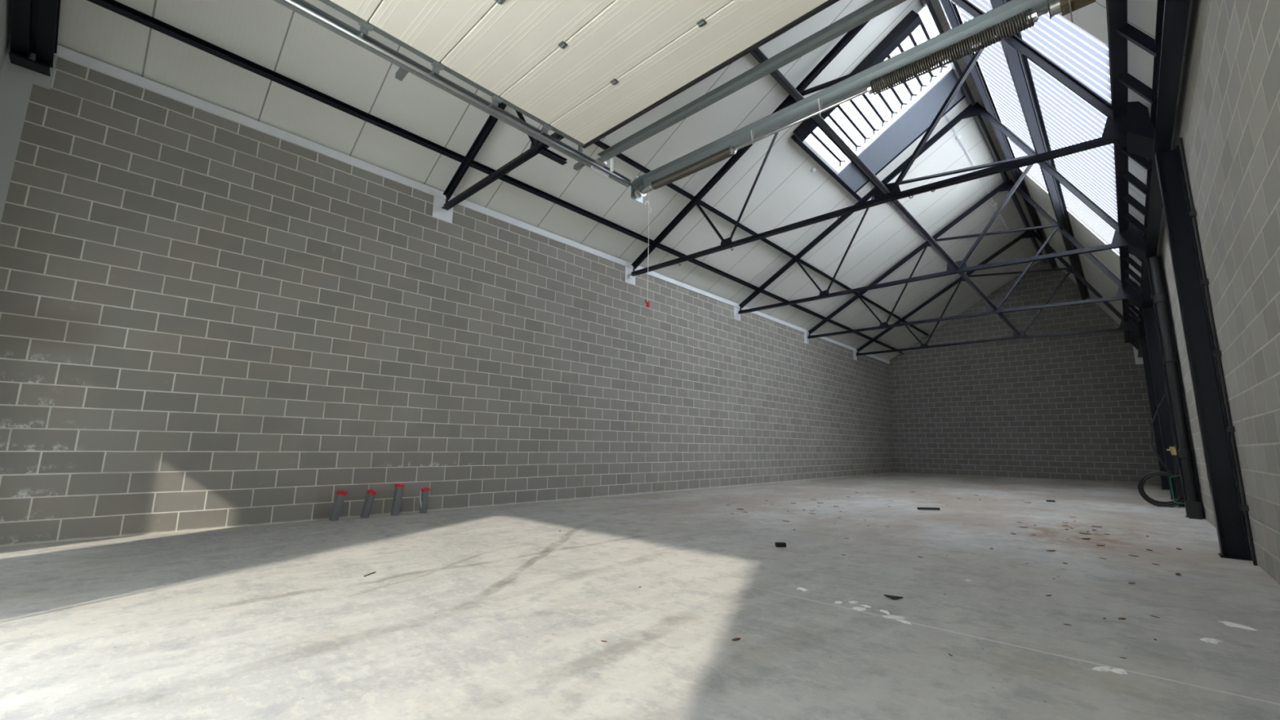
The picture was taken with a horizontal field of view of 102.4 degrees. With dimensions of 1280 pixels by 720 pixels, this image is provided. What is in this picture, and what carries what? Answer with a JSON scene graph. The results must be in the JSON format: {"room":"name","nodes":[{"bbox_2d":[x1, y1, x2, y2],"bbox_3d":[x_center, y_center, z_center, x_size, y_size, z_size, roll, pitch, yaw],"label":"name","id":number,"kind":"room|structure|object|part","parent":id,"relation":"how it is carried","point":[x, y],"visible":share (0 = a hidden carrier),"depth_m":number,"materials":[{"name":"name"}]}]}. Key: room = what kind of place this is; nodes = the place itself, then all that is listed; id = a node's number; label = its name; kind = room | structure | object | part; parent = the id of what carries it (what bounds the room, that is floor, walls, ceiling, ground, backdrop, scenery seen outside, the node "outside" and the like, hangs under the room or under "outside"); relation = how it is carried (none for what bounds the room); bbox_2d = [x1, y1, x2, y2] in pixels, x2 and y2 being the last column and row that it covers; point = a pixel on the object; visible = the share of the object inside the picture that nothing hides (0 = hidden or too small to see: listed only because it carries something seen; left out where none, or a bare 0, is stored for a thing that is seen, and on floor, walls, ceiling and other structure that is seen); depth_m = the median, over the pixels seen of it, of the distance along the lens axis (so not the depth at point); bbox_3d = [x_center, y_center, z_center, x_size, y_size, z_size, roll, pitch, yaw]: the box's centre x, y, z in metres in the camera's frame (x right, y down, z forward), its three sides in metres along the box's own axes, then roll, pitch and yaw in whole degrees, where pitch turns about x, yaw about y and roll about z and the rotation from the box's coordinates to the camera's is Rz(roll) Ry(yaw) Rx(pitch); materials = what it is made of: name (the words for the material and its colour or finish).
{"room":"empty warehouse","nodes":[
{"label":"empty warehouse","id":0,"kind":"room"},
{"bbox_2d":[0,0,11,77],"bbox_3d":[-3.391,-3.158,2.176,8.770,8.918,0.200,-8,-13,43],"label":"wall","id":1,"kind":"structure","parent":0,"point":[5,5],"depth_m":5.10,"materials":[{"name":"paint"}]},
{"bbox_2d":[8,0,60,76],"bbox_3d":[-4.063,-5.282,3.584,6.387,3.874,0.290,-8,-13,43],"label":"steel beam","id":2,"kind":"structure","parent":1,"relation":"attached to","point":[34,24],"depth_m":5.22,"materials":[{"name":"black metal"}]},
{"bbox_3d":[-6.321,-3.064,5.334,0.194,0.022,0.270,-8,-13,43],"label":"bearing plate","id":3,"kind":"part","parent":2,"relation":"part of","materials":[{"name":"black metal"}]},
{"bbox_3d":[-4.081,-5.350,3.612,6.277,3.668,0.060,-8,-13,43],"label":"web plate","id":4,"kind":"part","parent":2,"relation":"part of","materials":[{"name":"black metal"}]},
{"bbox_2d":[273,0,632,186],"bbox_3d":[-2.089,-0.735,4.488,0.260,4.900,5.470,-8,-13,43],"label":"door track","id":5,"kind":"object","parent":1,"relation":"attached to","point":[302,7],"visible":0.86,"depth_m":4.83,"materials":[{"name":"metal"}]},
{"bbox_2d":[319,0,839,148],"bbox_3d":[-0.630,-2.941,3.113,4.235,0.097,4.211,-8,-13,43],"label":"door","id":6,"kind":"structure","parent":5,"relation":"attached to","point":[582,70],"depth_m":4.42,"materials":[{"name":"metal"}]},
{"bbox_3d":[-0.964,-3.049,2.640,4.060,0.040,0.607,-8,-13,43],"label":"door panel","id":7,"kind":"part","parent":6,"relation":"part of","materials":[{"name":"beige metal"}]},
{"bbox_3d":[-0.543,-2.969,3.082,4.060,0.040,0.607,-8,-13,43],"label":"door panel","id":8,"kind":"part","parent":6,"relation":"part of","materials":[{"name":"beige metal"}]},
{"bbox_3d":[-0.123,-2.889,3.523,4.060,0.040,0.607,-8,-13,43],"label":"door panel","id":9,"kind":"part","parent":6,"relation":"part of","materials":[{"name":"beige metal"}]},
{"bbox_3d":[0.298,-2.809,3.964,4.060,0.040,0.607,-8,-13,43],"label":"door panel","id":10,"kind":"part","parent":6,"relation":"part of","materials":[{"name":"beige metal"}]},
{"bbox_3d":[0.679,-2.737,4.364,4.060,0.040,0.492,-8,-13,43],"label":"door panel","id":11,"kind":"part","parent":6,"relation":"part of","materials":[{"name":"beige metal"}]},
{"bbox_2d":[631,0,1096,203],"bbox_3d":[1.613,-2.498,5.260,4.560,0.350,0.225,-8,-13,43],"label":"shaft","id":12,"kind":"object","parent":5,"relation":"attached to","point":[1011,17],"visible":1,"depth_m":4.70,"materials":[{"name":"metal"}]},
{"bbox_3d":[-0.037,-2.263,6.787,0.008,0.350,0.220,-8,-13,43],"label":"plate","id":13,"kind":"part","parent":12,"relation":"part of","materials":[{"name":"metal"}]},
{"bbox_2d":[644,196,651,307],"bbox_3d":[0.093,-1.401,6.492,0.101,1.525,0.042,-8,-13,43],"label":"pull cord","id":14,"kind":"object","parent":12,"relation":"hanging from","point":[646,301],"visible":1,"depth_m":6.47,"materials":[{"name":"red plastic"}]},
{"bbox_3d":[3.171,-2.720,3.812,0.008,0.350,0.220,-8,-13,43],"label":"plate","id":15,"kind":"part","parent":12,"relation":"part of","materials":[{"name":"metal"}]},
{"bbox_3d":[1.273,-1.214,1.371,0.262,4.900,5.470,-8,-13,43],"label":"door track","id":16,"kind":"object","parent":1,"relation":"attached to","visible":0},
{"bbox_2d":[593,0,906,172],"bbox_3d":[1.085,-2.600,4.782,4.340,0.240,0.170,-8,-13,43],"label":"rail","id":17,"kind":"object","parent":16,"relation":"attached to","point":[874,8],"visible":1,"depth_m":4.78,"materials":[{"name":"metal"}]},
{"bbox_3d":[-0.478,-2.386,6.212,0.080,0.030,0.140,-8,-13,43],"label":"corner plate","id":18,"kind":"part","parent":17,"relation":"part of","materials":[{"name":"metal"}]},
{"bbox_2d":[0,57,896,546],"bbox_3d":[2.616,0.941,14.657,0.200,5.130,27.400,-8,-13,43],"label":"wall","id":19,"kind":"structure","parent":0,"point":[208,321],"depth_m":7.08,"materials":[{"name":"grey brick"}]},
{"bbox_2d":[0,39,57,224],"bbox_3d":[-6.432,-0.786,5.014,0.004,5.100,0.330,-8,-13,43],"label":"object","id":20,"kind":"structure","parent":19,"relation":"attached to","point":[16,82],"depth_m":5.28,"materials":[{"name":"paint"}]},
{"bbox_2d":[432,195,453,222],"bbox_3d":[-3.308,-2.535,8.646,0.012,0.385,0.340,-8,-13,43],"label":"pad","id":21,"kind":"object","parent":19,"relation":"attached to","point":[438,212],"depth_m":8.61,"materials":[{"name":"grey concrete"}]},
{"bbox_2d":[9,35,889,364],"bbox_3d":[2.734,-1.625,15.009,0.030,0.120,27.000,-8,-13,43],"label":"trim","id":22,"kind":"structure","parent":19,"relation":"attached to","point":[62,52],"depth_m":7.48,"materials":[{"name":"grey metal"}]},
{"bbox_2d":[624,266,635,284],"bbox_3d":[-0.228,-1.950,11.878,0.012,0.385,0.340,-8,-13,43],"label":"pad","id":23,"kind":"object","parent":19,"relation":"attached to","point":[630,279],"depth_m":11.84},
{"bbox_2d":[733,306,740,320],"bbox_3d":[2.854,-1.365,15.112,0.012,0.385,0.340,-8,-13,43],"label":"pad","id":24,"kind":"object","parent":19,"relation":"attached to","point":[736,316],"depth_m":15.08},
{"bbox_2d":[804,332,808,344],"bbox_3d":[5.939,-0.780,18.349,0.012,0.385,0.340,-8,-13,43],"label":"pad","id":25,"kind":"object","parent":19,"relation":"attached to","point":[806,335],"depth_m":18.32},
{"bbox_2d":[853,351,857,360],"bbox_3d":[9.021,-0.195,21.583,0.012,0.385,0.340,-8,-13,43],"label":"pad","id":26,"kind":"object","parent":19,"relation":"attached to","point":[855,356],"depth_m":21.56,"materials":[{"name":"white concrete"}]},
{"bbox_2d":[57,0,1192,360],"bbox_3d":[5.803,-3.835,12.414,9.075,4.427,27.600,-8,-13,43],"label":"ceiling","id":27,"kind":"structure","parent":0,"point":[269,34],"depth_m":9.62,"materials":[{"name":"metal"}]},
{"bbox_2d":[810,167,816,173],"bbox_3d":[3.906,-4.279,11.585,0.124,0.100,0.117,-8,-13,43],"label":"ceiling fitting","id":28,"kind":"object","parent":27,"relation":"attached to","point":[813,169],"visible":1,"depth_m":11.55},
{"bbox_2d":[792,9,922,142],"bbox_3d":[4.059,-5.315,9.787,2.420,1.512,0.200,-8,-13,43],"label":"beam","id":29,"kind":"structure","parent":27,"relation":"attached to","point":[912,20],"depth_m":9.40,"materials":[{"name":"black metal"}]},
{"bbox_2d":[803,8,951,174],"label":"skylight","id":30,"kind":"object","parent":27,"relation":"attached to","point":[860,121],"depth_m":10.96,"materials":[{"name":"white glass"}]},
{"bbox_3d":[4.861,-5.402,10.600,2.520,1.614,2.040,-8,-13,43],"label":"frame","id":31,"kind":"part","parent":30,"relation":"part of","materials":[{"name":"grey metal"}]},
{"bbox_2d":[837,69,964,191],"bbox_3d":[5.923,-5.117,11.695,2.550,1.491,1.060,-8,-13,43],"label":"skylight reveal","id":32,"kind":"structure","parent":27,"relation":"attached to","point":[921,115],"depth_m":11.63,"materials":[{"name":"blue metal"}]},
{"bbox_2d":[854,95,965,193],"bbox_3d":[6.298,-5.032,12.085,2.550,1.519,0.035,-8,-13,43],"label":"trim","id":33,"kind":"structure","parent":27,"relation":"attached to","point":[964,96],"depth_m":12.09,"materials":[{"name":"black metal"}]},
{"bbox_2d":[944,113,1009,230],"bbox_3d":[9.824,-5.023,14.711,0.045,0.030,8.530,-8,-13,43],"label":"trim","id":34,"kind":"structure","parent":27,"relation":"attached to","point":[945,115],"depth_m":13.56,"materials":[{"name":"grey metal"}]},
{"bbox_2d":[957,0,1119,257],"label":"skylight","id":35,"kind":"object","parent":27,"relation":"attached to","point":[1068,119],"depth_m":8.80,"materials":[{"name":"clear glass"}]},
{"bbox_3d":[7.710,-4.339,9.761,1.710,3.062,8.850,-8,-13,43],"label":"frame","id":36,"kind":"part","parent":35,"relation":"part of","materials":[{"name":"black metal"}]},
{"bbox_2d":[0,472,1279,719],"bbox_3d":[1.710,2.313,6.815,9.600,0.200,39.940,-8,-13,43],"label":"floor","id":37,"kind":"structure","parent":0,"point":[496,612],"depth_m":3.22,"materials":[{"name":"concrete"}]},
{"bbox_2d":[328,490,347,520],"bbox_3d":[-4.064,1.963,6.932,0.189,0.399,0.130,3,-10,-14],"label":"drain pipe","id":38,"kind":"object","parent":37,"relation":"on","point":[340,496],"visible":1,"depth_m":6.89,"materials":[{"name":"grey plastic"}]},
{"bbox_2d":[360,489,377,518],"bbox_3d":[-3.799,2.017,7.208,0.185,0.389,0.130,3,-10,-14],"label":"drain pipe","id":39,"kind":"object","parent":37,"relation":"on","point":[371,495],"visible":0.99,"depth_m":7.17,"materials":[{"name":"grey plastic"}]},
{"bbox_2d":[390,483,404,515],"bbox_3d":[-3.533,2.030,7.504,0.131,0.456,0.152,-8,-13,43],"label":"drain pipe","id":40,"kind":"object","parent":37,"relation":"on","point":[397,495],"visible":1,"depth_m":7.46,"materials":[{"name":"grey plastic"}]},
{"bbox_2d":[418,487,430,513],"bbox_3d":[-3.252,2.118,7.765,0.127,0.375,0.140,-8,-13,43],"label":"drain pipe","id":41,"kind":"object","parent":37,"relation":"on","point":[425,491],"visible":1,"depth_m":7.73,"materials":[{"name":"grey plastic"}]},
{"bbox_2d":[774,542,786,546],"bbox_3d":[1.488,1.956,5.448,0.110,0.045,0.050,1,-10,0],"label":"block","id":42,"kind":"object","parent":37,"relation":"on","point":[776,544],"visible":1,"depth_m":5.42,"materials":[{"name":"black rubber"}]},
{"bbox_2d":[796,586,808,591],"bbox_3d":[1.196,1.696,3.814,0.083,0.008,0.115,6,-11,-29],"label":"mortar splash","id":43,"kind":"object","parent":37,"relation":"on","point":[799,588],"visible":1,"depth_m":3.80,"materials":[{"name":"grey concrete"}]},
{"bbox_2d":[833,600,842,604],"bbox_3d":[1.349,1.644,3.494,0.054,0.008,0.096,-4,-11,28],"label":"mortar splash","id":44,"kind":"object","parent":37,"relation":"on","point":[836,602],"visible":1,"depth_m":3.48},
{"bbox_2d":[847,600,857,604],"bbox_3d":[1.448,1.647,3.505,0.082,0.008,0.051,8,-12,-36],"label":"mortar splash","id":45,"kind":"object","parent":37,"relation":"on","point":[850,602],"visible":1,"depth_m":3.50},
{"bbox_2d":[851,606,866,610],"bbox_3d":[1.433,1.624,3.368,0.103,0.008,0.078,4,-10,-18],"label":"mortar splash","id":46,"kind":"object","parent":37,"relation":"on","point":[855,607],"visible":1,"depth_m":3.35,"materials":[{"name":"grey concrete"}]},
{"bbox_2d":[879,609,889,614],"bbox_3d":[1.577,1.615,3.303,0.048,0.008,0.098,3,-10,-11],"label":"mortar splash","id":47,"kind":"object","parent":37,"relation":"on","point":[882,611],"visible":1,"depth_m":3.30,"materials":[{"name":"grey concrete"}]},
{"bbox_2d":[884,594,902,599],"bbox_3d":[1.775,1.660,3.600,0.120,0.023,0.047,-5,-11,31],"label":"shard","id":48,"kind":"object","parent":37,"relation":"on","point":[891,597],"visible":1,"depth_m":3.59,"materials":[{"name":"black rubber"}]},
{"bbox_2d":[882,614,905,619],"bbox_3d":[1.581,1.599,3.205,0.138,0.008,0.072,-3,-10,20],"label":"mortar splash","id":49,"kind":"object","parent":37,"relation":"on","point":[890,616],"visible":1,"depth_m":3.19,"materials":[{"name":"grey concrete"}]},
{"bbox_2d":[896,619,911,625],"bbox_3d":[1.603,1.584,3.118,0.041,0.008,0.116,6,-11,-28],"label":"mortar splash","id":50,"kind":"object","parent":37,"relation":"on","point":[900,620],"visible":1,"depth_m":3.11,"materials":[{"name":"grey concrete"}]},
{"bbox_2d":[916,506,940,510],"bbox_3d":[5.058,2.606,9.020,0.360,0.040,0.060,0,-10,6],"label":"strip","id":51,"kind":"object","parent":37,"relation":"on","point":[917,508],"visible":1,"depth_m":8.99,"materials":[{"name":"black metal"}]},
{"bbox_2d":[1092,666,1111,671],"bbox_3d":[2.228,1.483,2.477,0.104,0.012,0.048,0,-10,3],"label":"mortar splash","id":52,"kind":"object","parent":37,"relation":"on","point":[1107,668],"visible":1,"depth_m":2.47,"materials":[{"name":"grey concrete"}]},
{"bbox_2d":[1111,667,1127,674],"bbox_3d":[2.278,1.478,2.452,0.065,0.015,0.056,-5,-11,33],"label":"mortar splash","id":53,"kind":"object","parent":37,"relation":"on","point":[1120,671],"visible":1,"depth_m":2.44,"materials":[{"name":"grey concrete"}]},
{"bbox_2d":[1139,337,1169,489],"bbox_3d":[15.299,1.551,15.284,0.205,4.470,0.220,-8,-13,43],"label":"steel column","id":54,"kind":"structure","parent":37,"relation":"on","point":[1157,430],"depth_m":15.31,"materials":[{"name":"black metal"}]},
{"bbox_2d":[1142,306,1177,499],"bbox_3d":[12.217,0.966,12.050,0.205,4.470,0.220,-8,-13,43],"label":"steel column","id":55,"kind":"structure","parent":37,"relation":"on","point":[1165,422],"depth_m":12.08,"materials":[{"name":"black metal"}]},
{"bbox_2d":[1106,0,1190,357],"bbox_3d":[8.905,-2.195,9.223,0.425,0.740,26.970,-8,-13,43],"label":"girder","id":56,"kind":"object","parent":55,"relation":"on","point":[1145,135],"visible":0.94,"depth_m":5.90,"materials":[{"name":"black metal"}]},
{"bbox_2d":[441,102,564,210],"bbox_3d":[-0.130,-4.774,6.022,8.542,3.930,0.130,-8,-13,43],"label":"roof truss","id":57,"kind":"object","parent":56,"relation":"on","point":[491,121],"visible":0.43,"depth_m":7.88,"materials":[{"name":"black metal"}]},
{"bbox_3d":[-1.389,-2.894,6.883,0.290,0.170,0.014,-8,-13,43],"label":"gusset plate","id":58,"kind":"part","parent":57,"relation":"part of","materials":[{"name":"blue metal"}]},
{"bbox_2d":[537,146,567,164],"bbox_3d":[-1.171,-2.740,6.909,0.100,0.050,0.420,-8,-13,43],"label":"stub","id":59,"kind":"object","parent":57,"relation":"attached to","point":[542,150],"visible":1,"depth_m":6.89,"materials":[{"name":"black metal"}]},
{"bbox_2d":[630,0,1149,275],"bbox_3d":[2.950,-4.189,9.254,8.542,3.930,0.130,-8,-13,43],"label":"roof truss","id":60,"kind":"object","parent":56,"relation":"on","point":[1114,130],"visible":0.83,"depth_m":7.87,"materials":[{"name":"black metal"}]},
{"bbox_3d":[1.691,-2.310,10.115,0.290,0.170,0.014,-8,-13,43],"label":"gusset plate","id":61,"kind":"part","parent":60,"relation":"part of","materials":[{"name":"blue metal"}]},
{"bbox_3d":[3.883,-2.646,8.087,0.420,0.240,0.014,-8,-13,43],"label":"gusset plate","id":62,"kind":"part","parent":60,"relation":"part of","materials":[{"name":"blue metal"}]},
{"bbox_3d":[5.867,-2.949,6.251,0.440,0.460,0.014,-8,-13,43],"label":"gusset plate","id":63,"kind":"part","parent":60,"relation":"part of","materials":[{"name":"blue metal"}]},
{"bbox_2d":[737,102,1142,314],"bbox_3d":[6.032,-3.604,12.488,8.542,3.930,0.130,-8,-13,43],"label":"roof truss","id":64,"kind":"object","parent":56,"relation":"on","point":[1119,240],"visible":0.75,"depth_m":11.39,"materials":[{"name":"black metal"}]},
{"bbox_2d":[87,0,904,354],"bbox_3d":[3.318,-2.059,14.761,0.117,0.143,26.650,-8,-13,43],"label":"purlin","id":65,"kind":"object","parent":64,"relation":"on","point":[116,6],"visible":1,"depth_m":7.23,"materials":[{"name":"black metal"}]},
{"bbox_2d":[593,140,929,337],"bbox_3d":[4.169,-2.848,14.092,0.107,0.125,26.650,-8,-13,43],"label":"purlin","id":66,"kind":"object","parent":64,"relation":"on","point":[599,144],"visible":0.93,"depth_m":12.10,"materials":[{"name":"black metal"}]},
{"bbox_3d":[4.773,-1.725,13.348,0.290,0.170,0.014,-8,-13,43],"label":"gusset plate","id":67,"kind":"part","parent":64,"relation":"part of","materials":[{"name":"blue metal"}]},
{"bbox_2d":[791,133,861,200],"bbox_3d":[4.402,-4.303,11.828,0.129,0.144,3.700,-8,-13,43],"label":"purlin","id":68,"kind":"object","parent":64,"relation":"on","point":[805,148],"visible":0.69,"depth_m":11.46,"materials":[{"name":"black metal"}]},
{"bbox_2d":[750,48,1021,335],"bbox_3d":[6.974,-2.052,11.315,0.085,0.060,18.223,-8,-13,43],"label":"tie","id":69,"kind":"object","parent":64,"relation":"on","point":[757,53],"visible":0.64,"depth_m":7.31,"materials":[{"name":"metal"}]},
{"bbox_3d":[6.965,-2.062,11.320,0.420,0.240,0.014,-8,-13,43],"label":"gusset plate","id":70,"kind":"part","parent":64,"relation":"part of","materials":[{"name":"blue metal"}]},
{"bbox_3d":[7.441,-5.554,11.498,0.500,0.320,0.014,-8,-13,43],"label":"gusset plate","id":71,"kind":"part","parent":64,"relation":"part of","materials":[{"name":"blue metal"}]},
{"bbox_2d":[920,0,1045,263],"bbox_3d":[7.420,-5.766,11.521,0.161,0.208,26.650,-8,-13,43],"label":"purlin","id":72,"kind":"object","parent":64,"relation":"on","point":[927,6],"visible":0.82,"depth_m":11.88,"materials":[{"name":"metal"}]},
{"bbox_2d":[938,0,1057,268],"bbox_3d":[7.662,-5.492,11.241,0.185,0.150,26.650,-8,-13,43],"label":"purlin","id":73,"kind":"object","parent":64,"relation":"on","point":[950,10],"visible":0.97,"depth_m":11.15,"materials":[{"name":"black metal"}]},
{"bbox_2d":[986,0,1089,300],"bbox_3d":[8.229,-4.143,10.457,0.242,0.189,26.650,-8,-13,43],"label":"roof beam","id":74,"kind":"structure","parent":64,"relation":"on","point":[1018,64],"depth_m":9.51,"materials":[{"name":"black metal"}]},
{"bbox_3d":[8.949,-2.364,9.484,0.440,0.460,0.014,-8,-13,43],"label":"gusset plate","id":75,"kind":"part","parent":64,"relation":"part of","materials":[{"name":"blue metal"}]},
{"bbox_2d":[807,179,1138,338],"bbox_3d":[9.117,-3.019,15.725,8.542,3.930,0.130,-8,-13,43],"label":"roof truss","id":76,"kind":"object","parent":56,"relation":"on","point":[1122,293],"visible":0.81,"depth_m":14.79,"materials":[{"name":"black metal"}]},
{"bbox_3d":[7.858,-1.139,16.586,0.290,0.170,0.014,-8,-13,43],"label":"gusset plate","id":77,"kind":"part","parent":76,"relation":"part of","materials":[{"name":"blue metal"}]},
{"bbox_3d":[10.050,-1.476,14.558,0.420,0.240,0.014,-8,-13,43],"label":"gusset plate","id":78,"kind":"part","parent":76,"relation":"part of","materials":[{"name":"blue metal"}]},
{"bbox_3d":[10.526,-4.969,14.735,0.500,0.320,0.014,-8,-13,43],"label":"gusset plate","id":79,"kind":"part","parent":76,"relation":"part of","materials":[{"name":"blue metal"}]},
{"bbox_3d":[12.034,-1.778,12.722,0.440,0.460,0.014,-8,-13,43],"label":"gusset plate","id":80,"kind":"part","parent":76,"relation":"part of","materials":[{"name":"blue metal"}]},
{"bbox_2d":[856,229,1137,355],"bbox_3d":[12.199,-2.434,18.959,8.542,3.930,0.130,-8,-13,43],"label":"roof truss","id":81,"kind":"object","parent":56,"relation":"on","point":[1124,326],"visible":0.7,"depth_m":18.08,"materials":[{"name":"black metal"}]},
{"bbox_3d":[13.131,-0.891,17.791,0.420,0.240,0.014,-8,-13,43],"label":"gusset plate","id":82,"kind":"part","parent":81,"relation":"part of","materials":[{"name":"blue metal"}]},
{"bbox_3d":[13.607,-4.384,17.969,0.500,0.320,0.014,-8,-13,43],"label":"gusset plate","id":83,"kind":"part","parent":81,"relation":"part of","materials":[{"name":"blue metal"}]},
{"bbox_3d":[15.115,-1.194,15.955,0.440,0.460,0.014,-8,-13,43],"label":"gusset plate","id":84,"kind":"part","parent":81,"relation":"part of","materials":[{"name":"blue metal"}]},
{"bbox_3d":[15.199,-0.940,15.829,0.240,0.560,0.560,-8,-13,43],"label":"gusset plate","id":85,"kind":"part","parent":56,"relation":"part of","materials":[{"name":"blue metal"}]},
{"bbox_3d":[12.118,-1.525,12.596,0.240,0.560,0.560,-8,-13,43],"label":"gusset plate","id":86,"kind":"part","parent":56,"relation":"part of","materials":[{"name":"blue metal"}]},
{"bbox_3d":[9.033,-2.110,9.358,0.240,0.560,0.560,-8,-13,43],"label":"gusset plate","id":87,"kind":"part","parent":56,"relation":"part of","materials":[{"name":"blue metal"}]},
{"bbox_3d":[5.951,-2.695,6.125,0.240,0.560,0.560,-8,-13,43],"label":"gusset plate","id":88,"kind":"part","parent":56,"relation":"part of","materials":[{"name":"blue metal"}]},
{"bbox_2d":[1137,392,1184,506],"bbox_3d":[10.409,1.793,10.392,0.688,2.276,0.596,-8,-13,43],"label":"coil","id":89,"kind":"object","parent":37,"relation":"on","point":[1178,501],"visible":0.87,"depth_m":10.23,"materials":[{"name":"black rubber"}]},
{"bbox_2d":[1165,446,1184,506],"bbox_3d":[10.704,2.321,10.273,0.170,1.172,0.118,-8,-13,43],"label":"standpipe","id":90,"kind":"object","parent":37,"relation":"on","point":[1172,449],"visible":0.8,"depth_m":10.27,"materials":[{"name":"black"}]},
{"bbox_2d":[1155,145,1252,560],"bbox_3d":[6.050,-0.204,5.580,0.205,4.470,0.220,-8,-13,43],"label":"steel column","id":91,"kind":"structure","parent":37,"relation":"on","point":[1217,450],"depth_m":5.52,"materials":[{"name":"black metal"}]},
{"bbox_3d":[6.021,1.993,5.210,0.205,0.014,0.220,-8,-13,43],"label":"plate","id":92,"kind":"part","parent":91,"relation":"part of","materials":[{"name":"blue metal"}]},
{"bbox_2d":[1200,637,1223,644],"bbox_3d":[3.183,1.562,2.871,0.120,0.012,0.081,3,-10,-15],"label":"mortar splash","id":93,"kind":"object","parent":37,"relation":"on","point":[1214,641],"visible":1,"depth_m":2.86,"materials":[{"name":"grey concrete"}]},
{"bbox_2d":[1217,621,1256,630],"bbox_3d":[3.620,1.612,3.132,0.088,0.012,0.165,1,-10,-3],"label":"mortar splash","id":94,"kind":"object","parent":37,"relation":"on","point":[1226,623],"visible":1,"depth_m":3.12,"materials":[{"name":"grey concrete"}]},
{"bbox_2d":[888,259,1161,483],"bbox_3d":[15.215,0.372,21.700,8.770,8.918,0.200,-8,-13,43],"label":"wall","id":95,"kind":"structure","parent":0,"point":[1069,406],"depth_m":20.95,"materials":[{"name":"grey brick"}]},
{"bbox_2d":[1133,346,1143,364],"bbox_3d":[18.236,-0.206,18.778,0.290,0.730,0.012,-8,-13,43],"label":"pad","id":96,"kind":"object","parent":95,"relation":"attached to","point":[1138,360],"depth_m":18.81,"materials":[{"name":"grey concrete"}]},
{"bbox_2d":[1150,0,1279,584],"bbox_3d":[9.155,0.204,8.559,0.200,4.735,27.400,-8,-13,43],"label":"wall","id":97,"kind":"structure","parent":0,"point":[1228,119],"depth_m":4.00,"materials":[{"name":"grey brick"}]},
{"bbox_2d":[1146,255,1204,519],"bbox_3d":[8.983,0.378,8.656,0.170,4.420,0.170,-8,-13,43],"label":"steel column","id":98,"kind":"structure","parent":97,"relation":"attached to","point":[1193,507],"depth_m":8.59,"materials":[{"name":"black metal"}]},
{"bbox_2d":[1153,293,1167,302],"bbox_3d":[9.005,-1.067,8.903,0.156,0.150,0.154,-8,-13,43],"label":"socket","id":99,"kind":"object","parent":98,"relation":"attached to","point":[1158,297],"depth_m":8.85,"materials":[{"name":"black rubber"}]},
{"bbox_2d":[1163,353,1177,363],"bbox_3d":[8.992,-0.031,8.729,0.156,0.150,0.154,-8,-13,43],"label":"socket","id":100,"kind":"object","parent":98,"relation":"attached to","point":[1167,357],"depth_m":8.68,"materials":[{"name":"black metal"}]},
{"bbox_2d":[1177,448,1192,458],"bbox_3d":[8.970,1.547,8.464,0.156,0.150,0.154,-8,-13,43],"label":"socket","id":101,"kind":"object","parent":98,"relation":"attached to","point":[1183,453],"depth_m":8.41,"materials":[{"name":"black rubber"}]},
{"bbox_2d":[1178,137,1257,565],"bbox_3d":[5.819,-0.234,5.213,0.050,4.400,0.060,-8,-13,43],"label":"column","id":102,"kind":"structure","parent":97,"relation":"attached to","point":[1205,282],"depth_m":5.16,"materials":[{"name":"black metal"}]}
]}

